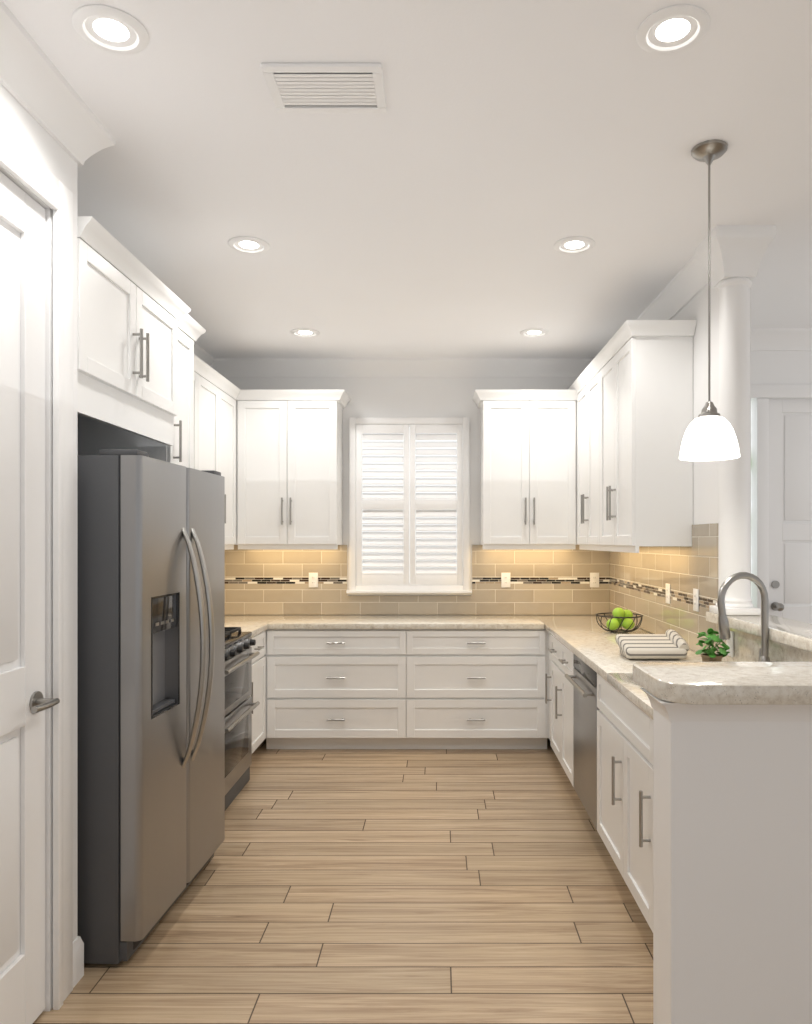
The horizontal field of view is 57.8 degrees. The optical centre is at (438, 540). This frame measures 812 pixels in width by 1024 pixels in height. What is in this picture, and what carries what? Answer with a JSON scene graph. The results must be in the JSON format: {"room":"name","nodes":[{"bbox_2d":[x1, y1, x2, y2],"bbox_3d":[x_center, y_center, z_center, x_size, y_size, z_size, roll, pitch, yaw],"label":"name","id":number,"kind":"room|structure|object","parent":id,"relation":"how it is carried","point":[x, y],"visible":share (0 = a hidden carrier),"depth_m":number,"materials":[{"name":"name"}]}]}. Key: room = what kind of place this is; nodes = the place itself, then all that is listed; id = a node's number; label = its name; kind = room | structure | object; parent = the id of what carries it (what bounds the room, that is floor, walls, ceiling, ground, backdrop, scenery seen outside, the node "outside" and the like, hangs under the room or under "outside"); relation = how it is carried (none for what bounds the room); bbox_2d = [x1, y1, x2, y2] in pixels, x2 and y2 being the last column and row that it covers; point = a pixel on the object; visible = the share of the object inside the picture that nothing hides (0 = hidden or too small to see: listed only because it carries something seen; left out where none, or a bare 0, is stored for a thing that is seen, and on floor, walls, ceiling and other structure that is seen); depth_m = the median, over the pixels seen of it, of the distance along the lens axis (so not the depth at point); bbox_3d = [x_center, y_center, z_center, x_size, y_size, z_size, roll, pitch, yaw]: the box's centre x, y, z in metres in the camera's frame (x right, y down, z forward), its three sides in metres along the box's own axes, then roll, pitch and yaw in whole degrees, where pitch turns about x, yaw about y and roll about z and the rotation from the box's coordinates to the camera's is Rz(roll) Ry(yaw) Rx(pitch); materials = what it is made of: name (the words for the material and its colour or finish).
{"room":"kitchen","nodes":[
{"label":"kitchen","id":0,"kind":"room"},
{"bbox_2d":[0,83,76,940],"bbox_3d":[-1.540,0.040,-0.490,0.600,2.920,6.020,0,0,0],"label":"wall","id":1,"kind":"structure","parent":0,"point":[19,123],"depth_m":2.49,"materials":[{"name":"paint"}]},
{"bbox_2d":[0,171,59,1023],"bbox_3d":[-1.231,0.216,1.940,0.109,2.543,0.790,0,0,0],"label":"pantry door","id":2,"kind":"structure","parent":1,"relation":"in","point":[25,703],"depth_m":2.22,"materials":[{"name":"white wood"}]},
{"bbox_2d":[0,125,72,1010],"bbox_3d":[-1.302,0.170,1.940,0.177,2.660,1.020,0,0,0],"label":"door frame","id":3,"kind":"structure","parent":1,"relation":"attached to","point":[23,168],"depth_m":2.35,"materials":[{"name":"white wood"}]},
{"bbox_2d":[0,0,115,164],"bbox_3d":[-1.194,-1.357,-0.444,0.092,0.125,6.112,0,0,0],"label":"crown molding","id":4,"kind":"structure","parent":1,"relation":"attached to","point":[38,88],"depth_m":2.23,"materials":[{"name":"white wood"}]},
{"bbox_2d":[73,936,83,985],"bbox_3d":[-1.532,1.430,2.518,0.615,0.140,0.035,0,0,0],"label":"baseboard","id":5,"kind":"structure","parent":1,"relation":"attached to","point":[78,959],"depth_m":2.50,"materials":[{"name":"white wood"}]},
{"bbox_2d":[77,216,280,549],"bbox_3d":[-1.507,0.190,4.171,0.660,2.620,3.272,0,0,0],"label":"wall cabinet","id":6,"kind":"object","parent":1,"relation":"attached to","point":[142,385],"depth_m":3.45,"materials":[{"name":"white wood"}]},
{"bbox_2d":[194,342,215,369],"bbox_3d":[-1.794,-1.357,4.165,0.092,0.125,3.290,0,0,0],"label":"crown molding","id":7,"kind":"structure","parent":1,"relation":"attached to","point":[199,352],"depth_m":5.54,"materials":[{"name":"white wood"}]},
{"bbox_2d":[33,738,652,1023],"bbox_3d":[1.160,1.550,2.500,11.000,0.100,12.000,0,0,0],"label":"floor","id":8,"kind":"structure","parent":0,"point":[407,886],"depth_m":2.97,"materials":[{"name":"brown wood"}]},
{"bbox_2d":[77,449,224,963],"bbox_3d":[-1.366,0.582,3.031,0.869,1.807,0.900,0,0,3],"label":"refrigerator","id":9,"kind":"object","parent":8,"relation":"on","point":[150,685],"visible":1,"depth_m":2.60,"materials":[{"name":"grey metal"}]},
{"bbox_2d":[225,627,259,809],"bbox_3d":[-1.470,1.008,4.230,0.713,0.985,0.754,0,0,0],"label":"range oven","id":10,"kind":"object","parent":8,"relation":"on","point":[240,706],"visible":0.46,"depth_m":4.29,"materials":[{"name":"silver metal"}]},
{"bbox_2d":[250,630,265,752],"bbox_3d":[-1.529,1.062,4.907,0.616,0.876,0.555,0,0,0],"label":"base cabinet","id":11,"kind":"object","parent":8,"relation":"on","point":[259,662],"depth_m":5.01,"materials":[{"name":"white wood"}]},
{"bbox_2d":[266,629,409,748],"bbox_3d":[-0.735,1.062,5.467,1.010,0.876,0.679,0,0,0],"label":"base cabinet","id":12,"kind":"object","parent":8,"relation":"on","point":[326,688],"depth_m":5.20,"materials":[{"name":"white wood"}]},
{"bbox_2d":[225,623,268,636],"bbox_3d":[-1.519,0.604,4.890,0.636,0.040,0.546,0,0,0],"label":"countertop","id":13,"kind":"structure","parent":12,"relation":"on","point":[256,628],"depth_m":5.01,"materials":[{"name":"stone"}]},
{"bbox_2d":[225,615,540,628],"bbox_3d":[-0.547,0.604,5.485,2.580,0.040,0.644,0,0,0],"label":"countertop","id":14,"kind":"structure","parent":12,"relation":"on","point":[275,621],"depth_m":5.32,"materials":[{"name":"stone"}]},
{"bbox_2d":[410,629,545,748],"bbox_3d":[0.275,1.062,5.499,1.010,0.876,0.616,0,0,0],"label":"base cabinet","id":15,"kind":"object","parent":8,"relation":"on","point":[412,688],"depth_m":5.20,"materials":[{"name":"white wood"}]},
{"bbox_2d":[537,615,811,718],"bbox_3d":[1.050,0.508,3.880,0.614,0.233,3.854,0,0,0],"label":"countertop","id":16,"kind":"structure","parent":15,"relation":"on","point":[589,641],"depth_m":3.56,"materials":[{"name":"stone"}]},
{"bbox_2d":[596,606,642,632],"bbox_3d":[1.160,0.501,4.720,0.298,0.166,0.298,0,0,0],"label":"fruit bowl","id":17,"kind":"object","parent":16,"relation":"on","point":[627,623],"visible":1,"depth_m":4.67,"materials":[{"name":"black"}]},
{"bbox_2d":[615,629,688,658],"bbox_3d":[1.068,0.520,3.680,0.317,0.127,0.247,0,0,0],"label":"dish towel","id":18,"kind":"object","parent":16,"relation":"on","point":[670,644],"visible":0.98,"depth_m":3.60,"materials":[{"name":"white fabric"}]},
{"bbox_2d":[695,628,729,661],"bbox_3d":[1.220,0.489,3.280,0.148,0.190,0.137,0,0,0],"label":"potted plant","id":19,"kind":"object","parent":16,"relation":"on","point":[709,654],"visible":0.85,"depth_m":3.25,"materials":[{"name":"green plant"}]},
{"bbox_2d":[717,572,769,661],"bbox_3d":[1.188,0.353,2.872,0.234,0.463,0.132,0,0,0],"label":"faucet","id":20,"kind":"object","parent":16,"relation":"on","point":[723,628],"visible":0.71,"depth_m":2.85,"materials":[{"name":"silver metal"}]},
{"bbox_2d":[546,631,557,757],"bbox_3d":[1.059,1.062,4.759,0.596,0.876,0.482,0,0,0],"label":"base cabinet","id":21,"kind":"object","parent":8,"relation":"on","point":[551,642],"depth_m":4.94,"materials":[{"name":"white wood"}]},
{"bbox_2d":[558,641,652,808],"bbox_3d":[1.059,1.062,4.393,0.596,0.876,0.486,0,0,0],"label":"base cabinet","id":22,"kind":"object","parent":8,"relation":"on","point":[624,731],"depth_m":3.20,"materials":[{"name":"white wood"}]},
{"bbox_2d":[565,654,599,828],"bbox_3d":[1.027,1.014,3.845,0.646,0.764,0.602,0,0,0],"label":"dishwasher","id":23,"kind":"object","parent":22,"relation":"in","point":[584,684],"visible":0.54,"depth_m":3.78,"materials":[{"name":"grey metal"}]},
{"bbox_2d":[225,377,577,595],"bbox_3d":[-0.240,0.040,5.885,3.500,2.920,0.150,0,0,0],"label":"wall","id":24,"kind":"structure","parent":0,"point":[410,397],"depth_m":5.81,"materials":[{"name":"paint"}]},
{"bbox_2d":[281,390,349,548],"bbox_3d":[-1.073,-0.528,5.622,0.749,1.185,0.369,0,0,0],"label":"wall cabinet","id":25,"kind":"object","parent":24,"relation":"attached to","point":[311,420],"depth_m":5.49,"materials":[{"name":"white wood"}]},
{"bbox_2d":[216,358,593,376],"bbox_3d":[-0.180,-1.357,5.764,3.080,0.125,0.092,0,0,0],"label":"crown molding","id":26,"kind":"structure","parent":24,"relation":"attached to","point":[227,367],"depth_m":5.76,"materials":[{"name":"white wood"}]},
{"bbox_2d":[362,427,456,582],"bbox_3d":[-0.230,-0.285,5.880,0.836,1.246,0.010,0,0,0],"label":"window","id":27,"kind":"structure","parent":24,"relation":"in","point":[409,491],"depth_m":5.88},
{"bbox_2d":[346,418,471,594],"bbox_3d":[-0.230,-0.268,5.764,0.980,1.395,0.088,0,0,0],"label":"window shutters","id":28,"kind":"object","parent":27,"relation":"attached to","point":[384,570],"visible":1,"depth_m":5.76,"materials":[{"name":"white wood"}]},
{"bbox_2d":[225,545,608,614],"bbox_3d":[-0.240,0.307,5.803,3.196,0.552,0.009,0,0,0],"label":"tile backsplash","id":29,"kind":"structure","parent":24,"relation":"attached to","point":[276,581],"depth_m":5.80,"materials":[{"name":"tile"}]},
{"bbox_2d":[309,573,317,586],"bbox_3d":[-0.990,0.310,5.794,0.072,0.116,0.008,0,0,0],"label":"electrical outlet","id":30,"kind":"object","parent":29,"relation":"attached to","point":[313,579],"visible":1,"depth_m":5.79,"materials":[{"name":"white plastic"}]},
{"bbox_2d":[501,573,509,586],"bbox_3d":[0.530,0.310,5.794,0.072,0.116,0.008,0,0,0],"label":"electrical outlet","id":31,"kind":"object","parent":29,"relation":"attached to","point":[505,579],"visible":1,"depth_m":5.79,"materials":[{"name":"white plastic"}]},
{"bbox_2d":[590,573,598,586],"bbox_3d":[1.230,0.310,5.794,0.072,0.116,0.008,0,0,0],"label":"electrical outlet","id":32,"kind":"object","parent":29,"relation":"attached to","point":[594,579],"visible":1,"depth_m":5.79,"materials":[{"name":"white plastic"}]},
{"bbox_2d":[473,388,568,548],"bbox_3d":[0.626,-0.528,5.622,0.715,1.185,0.369,0,0,0],"label":"wall cabinet","id":33,"kind":"object","parent":24,"relation":"attached to","point":[524,434],"depth_m":5.49,"materials":[{"name":"white wood"}]},
{"bbox_2d":[2,0,811,357],"bbox_3d":[1.160,-1.470,2.500,11.000,0.100,12.000,0,0,0],"label":"ceiling","id":34,"kind":"structure","parent":0,"point":[470,178],"depth_m":2.79,"materials":[{"name":"white paint"}]},
{"bbox_2d":[72,4,148,53],"bbox_3d":[-0.910,-1.414,2.040,0.196,0.010,0.196,0,0,0],"label":"recessed light","id":35,"kind":"object","parent":34,"relation":"in","point":[109,29],"visible":1,"depth_m":2.03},
{"bbox_2d":[228,236,269,253],"bbox_3d":[-0.910,-1.414,3.520,0.196,0.010,0.196,0,0,0],"label":"recessed light","id":36,"kind":"object","parent":34,"relation":"in","point":[248,244],"visible":1,"depth_m":3.51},
{"bbox_2d":[290,328,319,336],"bbox_3d":[-0.910,-1.414,5.000,0.196,0.010,0.196,0,0,0],"label":"recessed light","id":37,"kind":"object","parent":34,"relation":"in","point":[303,332],"visible":1,"depth_m":4.99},
{"bbox_2d":[260,63,386,112],"bbox_3d":[-0.350,-1.413,2.300,0.360,0.012,0.240,0,0,0],"label":"ceiling vent","id":38,"kind":"object","parent":34,"relation":"in","point":[326,87],"visible":1,"depth_m":2.29,"materials":[{"name":"grey metal"}]},
{"bbox_2d":[520,328,548,336],"bbox_3d":[0.650,-1.414,5.000,0.196,0.010,0.196,0,0,0],"label":"recessed light","id":39,"kind":"object","parent":34,"relation":"in","point":[535,332],"visible":1,"depth_m":4.99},
{"bbox_2d":[554,236,594,253],"bbox_3d":[0.650,-1.414,3.520,0.196,0.010,0.196,0,0,0],"label":"recessed light","id":40,"kind":"object","parent":34,"relation":"in","point":[574,244],"visible":0.98,"depth_m":3.51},
{"bbox_2d":[636,4,709,53],"bbox_3d":[0.650,-1.414,2.040,0.196,0.010,0.196,0,0,0],"label":"recessed light","id":41,"kind":"object","parent":34,"relation":"in","point":[674,29],"visible":1,"depth_m":2.03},
{"bbox_2d":[679,140,739,460],"bbox_3d":[0.980,-0.860,2.660,0.208,1.120,0.208,0,0,0],"label":"pendant light","id":42,"kind":"object","parent":34,"relation":"hanging from","point":[709,435],"visible":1,"depth_m":2.62,"materials":[{"name":"white glass"}]},
{"bbox_2d":[611,282,750,654],"bbox_3d":[1.435,0.040,4.680,0.150,2.920,2.260,0,0,0],"label":"wall","id":43,"kind":"structure","parent":0,"point":[705,489],"depth_m":3.74,"materials":[{"name":"paint"}]},
{"bbox_2d":[569,320,696,552],"bbox_3d":[1.170,-0.547,4.832,0.374,1.225,1.949,0,0,0],"label":"cabinet","id":44,"kind":"object","parent":43,"relation":"attached to","point":[588,459],"depth_m":3.92,"materials":[{"name":"white wood"}]},
{"bbox_2d":[609,523,717,653],"bbox_3d":[1.353,0.249,4.666,0.010,0.669,2.220,0,0,0],"label":"tile backsplash","id":45,"kind":"structure","parent":43,"relation":"attached to","point":[637,581],"depth_m":4.26,"materials":[{"name":"tile"}]},
{"bbox_2d":[666,583,669,603],"bbox_3d":[1.344,0.310,4.310,0.008,0.116,0.072,0,0,0],"label":"electrical outlet","id":46,"kind":"object","parent":45,"relation":"attached to","point":[668,593],"visible":0.98,"depth_m":4.29,"materials":[{"name":"white plastic"}]},
{"bbox_2d":[693,589,698,611],"bbox_3d":[1.344,0.310,3.840,0.008,0.116,0.072,0,0,0],"label":"electrical outlet","id":47,"kind":"object","parent":45,"relation":"attached to","point":[695,599],"visible":1,"depth_m":3.82,"materials":[{"name":"white plastic"}]},
{"bbox_2d":[636,254,710,319],"bbox_3d":[1.314,-1.357,4.645,0.092,0.125,2.130,0,0,0],"label":"crown molding","id":48,"kind":"structure","parent":43,"relation":"attached to","point":[692,278],"depth_m":4.01,"materials":[{"name":"white wood"}]},
{"bbox_2d":[653,709,811,1023],"bbox_3d":[0.960,0.945,1.875,0.780,1.110,0.150,0,0,0],"label":"wall","id":49,"kind":"structure","parent":0,"point":[732,872],"depth_m":1.78,"materials":[{"name":"white paint"}]},
{"bbox_2d":[633,611,811,704],"bbox_3d":[1.032,0.364,2.638,0.995,0.048,1.816,0,0,0],"label":"countertop","id":50,"kind":"structure","parent":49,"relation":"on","point":[740,683],"depth_m":1.85,"materials":[{"name":"stone"}]},
{"bbox_2d":[695,225,775,614],"bbox_3d":[1.385,-0.540,3.440,0.270,1.760,0.270,0,0,0],"label":"column","id":51,"kind":"structure","parent":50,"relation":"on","point":[737,252],"depth_m":3.38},
{"bbox_2d":[640,688,811,721],"bbox_3d":[1.022,0.416,1.857,0.976,0.052,0.186,0,0,0],"label":"trim","id":52,"kind":"structure","parent":49,"relation":"attached to","point":[673,712],"depth_m":1.79,"materials":[{"name":"white wood"}]},
{"bbox_2d":[726,631,733,656],"bbox_3d":[1.332,0.470,3.360,0.008,0.116,0.072,0,0,0],"label":"outlet","id":53,"kind":"object","parent":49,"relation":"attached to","point":[730,642],"visible":0.77,"depth_m":3.33,"materials":[{"name":"white plastic"}]},
{"bbox_2d":[751,351,811,607],"bbox_3d":[4.085,0.040,5.075,5.150,2.920,0.150,0,0,0],"label":"wall","id":54,"kind":"structure","parent":0,"point":[781,367],"depth_m":5.00,"materials":[{"name":"paint"}]},
{"bbox_2d":[751,385,811,612],"bbox_3d":[2.540,0.220,5.059,1.450,2.560,0.161,0,0,0],"label":"door frame","id":55,"kind":"structure","parent":54,"relation":"attached to","point":[762,394],"depth_m":4.98,"materials":[{"name":"white wood"}]},
{"bbox_2d":[751,328,811,350],"bbox_3d":[4.085,-1.357,4.954,5.150,0.125,0.092,0,0,0],"label":"crown molding","id":56,"kind":"structure","parent":54,"relation":"attached to","point":[762,339],"depth_m":4.95,"materials":[{"name":"white wood"}]},
{"bbox_2d":[769,398,811,623],"bbox_3d":[2.710,0.246,5.022,0.930,2.483,0.145,0,0,0],"label":"entry door","id":57,"kind":"structure","parent":54,"relation":"in","point":[790,508],"depth_m":5.05,"materials":[{"name":"white wood"}]}
]}

